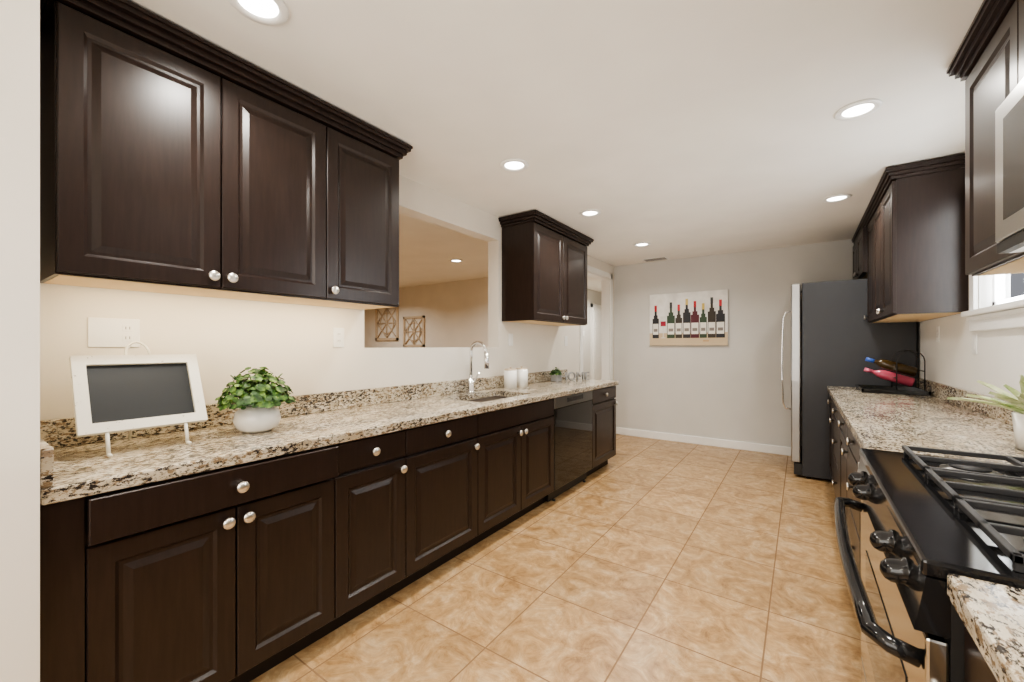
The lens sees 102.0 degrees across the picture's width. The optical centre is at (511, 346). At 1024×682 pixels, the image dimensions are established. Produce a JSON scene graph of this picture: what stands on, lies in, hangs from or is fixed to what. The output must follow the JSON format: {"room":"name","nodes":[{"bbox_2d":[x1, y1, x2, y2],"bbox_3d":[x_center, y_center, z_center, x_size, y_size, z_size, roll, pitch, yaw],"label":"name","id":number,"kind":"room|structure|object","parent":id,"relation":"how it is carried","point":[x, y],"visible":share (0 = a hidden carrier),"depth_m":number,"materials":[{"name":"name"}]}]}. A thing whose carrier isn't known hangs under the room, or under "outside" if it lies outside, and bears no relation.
{"room":"kitchen","nodes":[
{"label":"kitchen","id":0,"kind":"room"},
{"bbox_2d":[0,0,39,681],"bbox_3d":[-2.014,0.055,0.600,0.790,2.470,1.680,0,0,35],"label":"wall","id":1,"kind":"structure","parent":0,"point":[19,340],"depth_m":1.04,"materials":[{"name":"paint"}]},
{"bbox_2d":[40,437,55,488],"bbox_3d":[-1.478,0.322,1.271,0.609,0.104,0.024,0,0,35],"label":"backsplash","id":2,"kind":"structure","parent":1,"relation":"attached to","point":[47,450],"depth_m":1.10,"materials":[{"name":"beige stone"}]},
{"bbox_2d":[40,175,613,420],"bbox_3d":[0.520,0.055,4.819,0.120,2.470,11.500,0,0,35],"label":"wall","id":3,"kind":"structure","parent":0,"point":[223,339],"depth_m":2.27,"materials":[{"name":"paint"}]},
{"bbox_2d":[88,317,139,346],"bbox_3d":[-1.598,-0.054,1.669,0.007,0.116,0.154,0,0,35],"label":"electrical outlet","id":4,"kind":"object","parent":3,"relation":"attached to","point":[109,332],"visible":1,"depth_m":1.66,"materials":[{"name":"white plastic"}]},
{"bbox_2d":[40,0,331,304],"bbox_3d":[-1.315,-0.674,1.775,0.347,0.887,0.907,0,0,35],"label":"upper cabinet","id":5,"kind":"object","parent":3,"relation":"attached to","point":[175,159],"depth_m":1.54,"materials":[{"name":"brown wood"}]},
{"bbox_2d":[40,369,566,448],"bbox_3d":[-0.552,0.322,3.152,0.022,0.104,4.170,0,0,35],"label":"backsplash","id":6,"kind":"structure","parent":3,"relation":"attached to","point":[58,431],"depth_m":2.37,"materials":[{"name":"beige stone"}]},
{"bbox_2d":[333,328,343,346],"bbox_3d":[-1.035,-0.052,2.477,0.007,0.116,0.072,0,0,35],"label":"electrical outlet","id":7,"kind":"object","parent":3,"relation":"attached to","point":[338,337],"visible":1,"depth_m":2.47,"materials":[{"name":"white plastic"}]},
{"bbox_2d":[300,120,403,309],"bbox_3d":[-0.926,-0.674,2.333,0.347,0.887,0.453,0,0,35],"label":"upper cabinet","id":8,"kind":"object","parent":3,"relation":"attached to","point":[365,169],"depth_m":2.23,"materials":[{"name":"brown wood"}]},
{"bbox_2d":[508,334,512,345],"bbox_3d":[-0.011,-0.062,3.946,0.007,0.116,0.072,0,0,35],"label":"light switch","id":9,"kind":"object","parent":3,"relation":"attached to","point":[510,339],"visible":1,"depth_m":3.94,"materials":[{"name":"white plastic"}]},
{"bbox_2d":[498,210,593,325],"bbox_3d":[0.388,-0.699,4.170,0.399,0.942,1.219,0,0,35],"label":"upper cabinet","id":10,"kind":"object","parent":3,"relation":"attached to","point":[544,269],"visible":1,"depth_m":3.80,"materials":[{"name":"brown wood"}]},
{"bbox_2d":[580,325,582,378],"bbox_3d":[0.870,0.122,5.199,0.017,2.335,0.075,0,0,35],"label":"trim","id":11,"kind":"structure","parent":3,"relation":"attached to","point":[581,348],"depth_m":5.18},
{"bbox_2d":[587,271,609,280],"bbox_3d":[1.098,-0.965,5.647,0.120,0.013,0.920,0,0,35],"label":"trim","id":12,"kind":"structure","parent":3,"relation":"attached to","point":[595,276],"depth_m":5.70,"materials":[{"name":"white wood"}]},
{"bbox_2d":[587,265,612,278],"bbox_3d":[1.155,-1.008,5.607,0.017,0.075,1.070,0,0,35],"label":"trim","id":13,"kind":"structure","parent":3,"relation":"attached to","point":[591,269],"depth_m":5.64,"materials":[{"name":"white wood"}]},
{"bbox_2d":[602,280,609,379],"bbox_3d":[1.358,0.160,6.020,0.120,2.260,0.013,0,0,35],"label":"trim","id":14,"kind":"structure","parent":3,"relation":"attached to","point":[605,329],"depth_m":6.01,"materials":[{"name":"white wood"}]},
{"bbox_2d":[610,277,612,380],"bbox_3d":[1.440,0.122,6.016,0.017,2.335,0.075,0,0,35],"label":"trim","id":15,"kind":"structure","parent":3,"relation":"attached to","point":[611,328],"depth_m":6.00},
{"bbox_2d":[364,277,487,347],"bbox_3d":[-1.930,0.055,8.246,5.400,2.470,0.120,0,0,35],"label":"wall","id":16,"kind":"structure","parent":0,"point":[455,313],"depth_m":7.76,"materials":[{"name":"paint"}]},
{"bbox_2d":[375,306,398,340],"bbox_3d":[-2.605,-0.480,8.624,0.720,0.720,0.026,0,0,35],"label":"carved panel","id":17,"kind":"object","parent":16,"relation":"attached to","point":[396,322],"visible":0.94,"depth_m":8.61,"materials":[{"name":"brown wood"}]},
{"bbox_2d":[403,316,424,346],"bbox_3d":[-1.933,-0.290,8.155,0.600,0.600,0.026,0,0,35],"label":"carved panel","id":18,"kind":"object","parent":16,"relation":"attached to","point":[413,331],"visible":1,"depth_m":8.14,"materials":[{"name":"brown wood"}]},
{"bbox_2d":[250,434,861,681],"bbox_3d":[-0.768,1.340,5.717,10.600,0.100,11.900,0,0,35],"label":"floor","id":19,"kind":"structure","parent":0,"point":[638,559],"depth_m":2.16,"materials":[{"name":"tile"}]},
{"bbox_2d":[40,441,343,681],"bbox_3d":[-1.245,0.854,1.609,0.650,0.872,0.845,0,0,35],"label":"base cabinet","id":20,"kind":"object","parent":19,"relation":"on","point":[221,548],"depth_m":1.37,"materials":[{"name":"brown wood"}]},
{"bbox_2d":[40,377,618,500],"bbox_3d":[-0.298,0.443,2.975,0.642,0.135,4.170,0,0,35],"label":"countertop","id":21,"kind":"structure","parent":20,"relation":"on","point":[79,468],"depth_m":1.69,"materials":[{"name":"beige stone"}]},
{"bbox_2d":[69,341,207,456],"bbox_3d":[-1.396,0.176,1.559,0.286,0.391,0.360,0,0,35],"label":"easel","id":22,"kind":"object","parent":21,"relation":"on","point":[125,392],"visible":1,"depth_m":1.52,"materials":[{"name":"white wood"}]},
{"bbox_2d":[215,367,295,432],"bbox_3d":[-1.125,0.232,1.834,0.303,0.284,0.301,0,0,35],"label":"plant","id":23,"kind":"object","parent":21,"relation":"on","point":[258,396],"visible":1,"depth_m":1.76,"materials":[{"name":"green plant"}]},
{"bbox_2d":[467,341,489,393],"bbox_3d":[-0.255,0.167,3.329,0.217,0.417,0.112,0,0,35],"label":"faucet","id":24,"kind":"object","parent":21,"relation":"on","point":[470,381],"depth_m":3.33,"materials":[{"name":"silver metal"}]},
{"bbox_2d":[504,367,516,388],"bbox_3d":[-0.014,0.279,3.704,0.116,0.191,0.116,0,0,35],"label":"canister","id":25,"kind":"object","parent":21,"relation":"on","point":[510,377],"visible":1,"depth_m":3.65,"materials":[{"name":"white ceramic"}]},
{"bbox_2d":[516,366,527,386],"bbox_3d":[0.089,0.279,3.851,0.116,0.191,0.116,0,0,35],"label":"canister","id":26,"kind":"object","parent":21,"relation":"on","point":[522,377],"visible":0.94,"depth_m":3.80,"materials":[{"name":"white ceramic"}]},
{"bbox_2d":[550,367,560,381],"bbox_3d":[0.466,0.298,4.430,0.138,0.151,0.147,0,0,35],"label":"plant","id":27,"kind":"object","parent":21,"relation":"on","point":[555,377],"visible":1,"depth_m":4.40,"materials":[{"name":"green plant"}]},
{"bbox_2d":[561,372,589,380],"bbox_3d":[0.692,0.329,4.563,0.355,0.091,0.028,0,0,-20],"label":"sign","id":28,"kind":"object","parent":21,"relation":"on","point":[577,375],"visible":0.98,"depth_m":4.56,"materials":[{"name":"silver metal"}]},
{"bbox_2d":[344,425,415,623],"bbox_3d":[-0.892,0.854,2.116,0.650,0.872,0.390,0,0,35],"label":"base cabinet","id":29,"kind":"object","parent":19,"relation":"on","point":[380,468],"depth_m":1.98,"materials":[{"name":"brown wood"}]},
{"bbox_2d":[416,413,483,579],"bbox_3d":[-0.617,0.854,2.509,0.650,0.872,0.570,0,0,35],"label":"base cabinet","id":30,"kind":"object","parent":19,"relation":"on","point":[450,451],"depth_m":2.37,"materials":[{"name":"brown wood"}]},
{"bbox_2d":[464,393,559,538],"bbox_3d":[-0.177,0.854,3.141,0.650,0.872,0.971,0,0,35],"label":"base cabinet","id":31,"kind":"object","parent":19,"relation":"on","point":[522,442],"depth_m":2.97,"materials":[{"name":"brown wood"}]},
{"bbox_2d":[560,389,595,493],"bbox_3d":[0.315,0.854,3.846,0.650,0.872,0.748,0,0,35],"label":"dishwasher","id":32,"kind":"object","parent":19,"relation":"on","point":[577,410],"depth_m":3.71,"materials":[{"name":"black metal"}]},
{"bbox_2d":[546,468,586,501],"bbox_3d":[0.511,1.236,3.710,0.044,0.108,0.742,0,0,35],"label":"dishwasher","id":33,"kind":"object","parent":32,"relation":"in","point":[552,495],"depth_m":3.66,"materials":[{"name":"black metal"}]},
{"bbox_2d":[596,385,617,470],"bbox_3d":[0.707,0.854,4.408,0.650,0.872,0.621,0,0,35],"label":"base cabinet","id":34,"kind":"object","parent":19,"relation":"on","point":[606,404],"depth_m":4.27,"materials":[{"name":"brown wood"}]},
{"bbox_2d":[828,394,830,474],"bbox_3d":[3.071,0.855,3.482,0.620,0.870,0.624,0,0,35],"label":"base cabinet","id":35,"kind":"object","parent":19,"relation":"on","point":[830,394],"depth_m":3.80,"materials":[{"name":"wood"}]},
{"bbox_2d":[831,402,834,491],"bbox_3d":[2.707,0.855,2.959,0.620,0.870,0.650,0,0,35],"label":"base cabinet","id":36,"kind":"object","parent":19,"relation":"on","point":[832,403],"depth_m":3.43,"materials":[{"name":"wood"}]},
{"bbox_2d":[835,410,842,496],"bbox_3d":[2.349,0.855,2.446,0.620,0.870,0.600,0,0,35],"label":"base cabinet","id":37,"kind":"object","parent":19,"relation":"on","point":[838,421],"depth_m":2.97,"materials":[{"name":"wood"}]},
{"bbox_2d":[781,279,916,479],"bbox_3d":[3.351,0.328,4.240,0.988,1.925,0.920,0,0,35],"label":"fridge","id":38,"kind":"object","parent":19,"relation":"on","point":[842,339],"visible":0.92,"depth_m":3.94,"materials":[{"name":"silver metal"}]},
{"bbox_2d":[843,422,854,555],"bbox_3d":[2.006,0.855,1.954,0.620,0.870,0.601,0,0,35],"label":"base cabinet","id":39,"kind":"object","parent":19,"relation":"on","point":[848,442],"depth_m":2.29,"materials":[{"name":"wood"}]},
{"bbox_2d":[827,386,1023,463],"bbox_3d":[2.390,0.397,2.522,0.639,0.043,2.977,0,0,35],"label":"countertop","id":40,"kind":"structure","parent":39,"relation":"on","point":[877,421],"depth_m":1.96,"materials":[{"name":"beige stone"}]},
{"bbox_2d":[855,350,930,395],"bbox_3d":[3.124,0.202,3.430,0.400,0.344,0.480,0,0,35],"label":"wine rack","id":41,"kind":"object","parent":40,"relation":"on","point":[896,367],"visible":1,"depth_m":3.35,"materials":[{"name":"black metal"}]},
{"bbox_2d":[863,367,915,386],"bbox_3d":[3.115,0.245,3.435,0.315,0.076,0.076,22,12,33],"label":"bottle","id":42,"kind":"object","parent":41,"relation":"on","point":[883,374],"depth_m":3.40,"materials":[{"name":"red glass"}]},
{"bbox_2d":[865,357,918,376],"bbox_3d":[3.058,0.155,3.353,0.315,0.076,0.076,22,12,33],"label":"bottle","id":43,"kind":"object","parent":41,"relation":"on","point":[909,370],"depth_m":3.31,"materials":[{"name":"brown glass"}]},
{"bbox_2d":[947,374,1023,449],"bbox_3d":[1.867,0.231,1.489,0.406,0.287,0.360,0,0,35],"label":"plant","id":44,"kind":"object","parent":40,"relation":"on","point":[1016,400],"visible":1,"depth_m":1.52,"materials":[{"name":"green plant"}]},
{"bbox_2d":[855,446,860,574],"bbox_3d":[1.690,0.855,1.502,0.620,0.870,0.502,0,0,35],"label":"base cabinet","id":45,"kind":"object","parent":19,"relation":"on","point":[857,457],"depth_m":1.96,"materials":[{"name":"wood"}]},
{"bbox_2d":[834,445,1023,681],"bbox_3d":[1.211,0.785,0.942,0.745,0.970,0.956,0,0,35],"label":"range","id":46,"kind":"object","parent":19,"relation":"on","point":[929,523],"visible":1,"depth_m":0.89,"materials":[{"name":"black metal"}]},
{"bbox_2d":[964,634,990,681],"bbox_3d":[0.829,0.855,0.266,0.620,0.870,0.580,0,0,35],"label":"base cabinet","id":47,"kind":"object","parent":19,"relation":"on","point":[973,669],"depth_m":0.65,"materials":[{"name":"wood"}]},
{"bbox_2d":[947,574,1023,681],"bbox_3d":[0.477,0.397,-0.221,0.639,0.043,1.782,0,0,35],"label":"countertop","id":48,"kind":"structure","parent":47,"relation":"on","point":[992,614],"depth_m":0.58,"materials":[{"name":"beige stone"}]},
{"bbox_2d":[128,0,983,292],"bbox_3d":[-0.768,-1.230,5.717,10.600,0.100,11.900,0,0,35],"label":"ceiling","id":49,"kind":"structure","parent":0,"point":[678,128],"depth_m":2.00,"materials":[{"name":"paint"}]},
{"bbox_2d":[228,0,289,25],"bbox_3d":[-0.872,-1.173,1.425,0.190,0.011,0.190,0,0,35],"label":"recessed light","id":50,"kind":"object","parent":49,"relation":"in","point":[271,12],"visible":1,"depth_m":1.45,"materials":[{"name":"white plastic"}]},
{"bbox_2d":[449,259,462,261],"bbox_3d":[-0.765,-1.173,5.703,0.190,0.011,0.190,0,0,35],"label":"recessed light","id":51,"kind":"object","parent":49,"relation":"in","point":[455,260],"visible":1,"depth_m":5.69,"materials":[{"name":"white plastic"}]},
{"bbox_2d":[500,158,528,171],"bbox_3d":[0.015,-1.173,2.696,0.190,0.011,0.190,0,0,35],"label":"recessed light","id":52,"kind":"object","parent":49,"relation":"in","point":[514,165],"visible":1,"depth_m":2.69,"materials":[{"name":"white plastic"}]},
{"bbox_2d":[579,209,600,216],"bbox_3d":[0.690,-1.173,3.664,0.190,0.011,0.190,0,0,35],"label":"recessed light","id":53,"kind":"object","parent":49,"relation":"in","point":[589,213],"visible":1,"depth_m":3.65,"materials":[{"name":"white plastic"}]},
{"bbox_2d":[634,242,649,246],"bbox_3d":[1.502,-1.173,4.793,0.190,0.011,0.190,0,0,35],"label":"recessed light","id":54,"kind":"object","parent":49,"relation":"in","point":[641,244],"visible":1,"depth_m":4.80,"materials":[{"name":"white plastic"}]},
{"bbox_2d":[822,194,851,202],"bbox_3d":[2.580,-1.173,3.297,0.190,0.011,0.190,0,0,35],"label":"recessed light","id":55,"kind":"object","parent":49,"relation":"in","point":[836,198],"visible":1,"depth_m":3.29,"materials":[{"name":"white plastic"}]},
{"bbox_2d":[834,99,882,120],"bbox_3d":[1.722,-1.173,2.067,0.190,0.011,0.190,0,0,35],"label":"recessed light","id":56,"kind":"object","parent":49,"relation":"in","point":[858,109],"visible":1,"depth_m":2.06,"materials":[{"name":"white plastic"}]},
{"bbox_2d":[583,289,601,378],"bbox_3d":[1.460,0.055,8.491,0.120,2.470,4.400,0,0,35],"label":"wall","id":57,"kind":"structure","parent":0,"point":[594,297],"depth_m":8.55,"materials":[{"name":"beige paint"}]},
{"bbox_2d":[591,303,601,379],"bbox_3d":[1.943,0.200,9.039,0.044,2.180,1.010,0,0,35],"label":"trim","id":58,"kind":"structure","parent":57,"relation":"attached to","point":[596,341],"depth_m":8.78,"materials":[{"name":"white wood"}]},
{"bbox_2d":[614,239,853,446],"bbox_3d":[2.866,0.055,5.255,3.230,2.470,0.120,0,0,35],"label":"wall","id":59,"kind":"structure","parent":0,"point":[732,390],"depth_m":5.29,"materials":[{"name":"paint"}]},
{"bbox_2d":[650,289,727,345],"bbox_3d":[2.332,-0.365,5.529,0.980,0.710,0.037,0,0,35],"label":"picture","id":60,"kind":"object","parent":59,"relation":"attached to","point":[693,318],"visible":1,"depth_m":5.50,"materials":[{"name":"paper"}]},
{"bbox_2d":[616,427,790,455],"bbox_3d":[2.778,1.240,5.233,3.108,0.100,0.015,0,0,35],"label":"baseboard","id":61,"kind":"structure","parent":59,"relation":"attached to","point":[766,448],"depth_m":5.38,"materials":[{"name":"white wood"}]},
{"bbox_2d":[855,386,930,395],"bbox_3d":[3.124,0.368,3.430,0.400,0.012,0.480,0,0,35],"label":"tray","id":62,"kind":"object","parent":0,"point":[903,390],"depth_m":3.33,"materials":[{"name":"black metal"}]},
{"bbox_2d":[917,274,1023,396],"bbox_3d":[3.172,0.055,2.975,0.120,2.470,3.270,0,0,35],"label":"wall","id":63,"kind":"structure","parent":0,"point":[951,359],"depth_m":2.47,"materials":[{"name":"paint"}]},
{"bbox_2d":[852,221,863,279],"bbox_3d":[3.617,-0.894,4.052,0.376,0.447,0.935,0,0,35],"label":"upper cabinet","id":64,"kind":"object","parent":63,"relation":"attached to","point":[858,247],"depth_m":4.07,"materials":[{"name":"brown wood"}]},
{"bbox_2d":[864,213,921,322],"bbox_3d":[3.242,-0.664,3.489,0.346,0.907,0.418,0,0,35],"label":"upper cabinet","id":65,"kind":"object","parent":63,"relation":"attached to","point":[867,224],"depth_m":3.65,"materials":[{"name":"brown wood"}]},
{"bbox_2d":[872,161,968,320],"bbox_3d":[2.883,-0.664,2.974,0.346,0.907,0.837,0,0,35],"label":"upper cabinet","id":66,"kind":"object","parent":63,"relation":"attached to","point":[908,239],"depth_m":2.66,"materials":[{"name":"brown wood"}]},
{"bbox_2d":[936,326,939,341],"bbox_3d":[3.180,-0.090,3.098,0.007,0.116,0.072,0,0,35],"label":"electrical outlet","id":67,"kind":"object","parent":63,"relation":"attached to","point":[937,333],"visible":1,"depth_m":3.08,"materials":[{"name":"white plastic"}]},
{"bbox_2d":[917,378,1014,425],"bbox_3d":[1.858,0.322,1.219,0.022,0.104,5.724,0,0,35],"label":"backsplash","id":68,"kind":"structure","parent":63,"relation":"attached to","point":[940,390],"depth_m":2.48,"materials":[{"name":"beige stone"}]},
{"bbox_2d":[969,275,977,309],"bbox_3d":[2.708,-0.603,2.434,0.021,0.825,0.080,0,0,35],"label":"window frame","id":69,"kind":"structure","parent":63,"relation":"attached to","point":[973,292],"depth_m":2.41,"materials":[{"name":"white wood"}]},
{"bbox_2d":[972,335,976,353],"bbox_3d":[2.722,-0.010,2.442,0.007,0.116,0.072,0,0,35],"label":"light switch","id":70,"kind":"object","parent":63,"relation":"attached to","point":[974,344],"visible":1,"depth_m":2.43,"materials":[{"name":"white plastic"}]},
{"bbox_2d":[961,299,1023,316],"bbox_3d":[2.439,-0.191,2.029,0.100,0.032,1.100,0,0,35],"label":"window sill","id":71,"kind":"structure","parent":63,"relation":"attached to","point":[1016,304],"depth_m":2.07,"materials":[{"name":"white wood"}]},
{"bbox_2d":[966,307,1023,331],"bbox_3d":[2.426,-0.129,2.039,0.031,0.088,1.060,0,0,35],"label":"apron","id":72,"kind":"object","parent":63,"relation":"attached to","point":[1012,321],"depth_m":2.10,"materials":[{"name":"white wood"}]},
{"bbox_2d":[992,274,1023,304],"bbox_3d":[2.497,-0.570,1.989,0.040,0.720,0.880,0,0,35],"label":"window","id":73,"kind":"structure","parent":63,"relation":"in","point":[998,289],"depth_m":2.32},
{"bbox_3d":[1.059,0.055,-0.056,0.120,2.470,4.120,0,0,35],"label":"wall","id":74,"kind":"structure","parent":0,"visible":0},
{"bbox_2d":[958,0,1023,275],"bbox_3d":[1.831,-0.701,1.412,0.287,0.832,0.510,0,0,35],"label":"upper cabinet","id":75,"kind":"object","parent":74,"relation":"attached to","point":[987,63],"depth_m":1.52,"materials":[{"name":"brown wood"}]},
{"bbox_2d":[1010,0,1023,92],"bbox_3d":[1.409,-0.933,0.807,0.287,0.367,0.965,0,0,35],"label":"upper cabinet","id":76,"kind":"object","parent":74,"relation":"attached to","point":[1016,6],"depth_m":1.29,"materials":[{"name":"brown wood"}]},
{"bbox_2d":[995,77,1023,253],"bbox_3d":[1.368,-0.516,0.835,0.384,0.453,0.955,0,0,35],"label":"microwave","id":77,"kind":"object","parent":76,"relation":"attached to","point":[1009,174],"visible":1,"depth_m":1.21,"materials":[{"name":"silver metal"}]},
{"bbox_3d":[1.938,-1.177,5.610,0.320,0.006,0.180,0,0,35],"label":"ceiling air vent","id":78,"kind":"object","parent":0,"visible":0},
{"bbox_2d":[644,257,665,261],"bbox_3d":[1.938,-1.173,5.611,0.280,0.003,0.142,0,0,35],"label":"ceiling air vent","id":79,"kind":"object","parent":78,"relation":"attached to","point":[655,259],"visible":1,"depth_m":5.60,"materials":[{"name":"white metal"}]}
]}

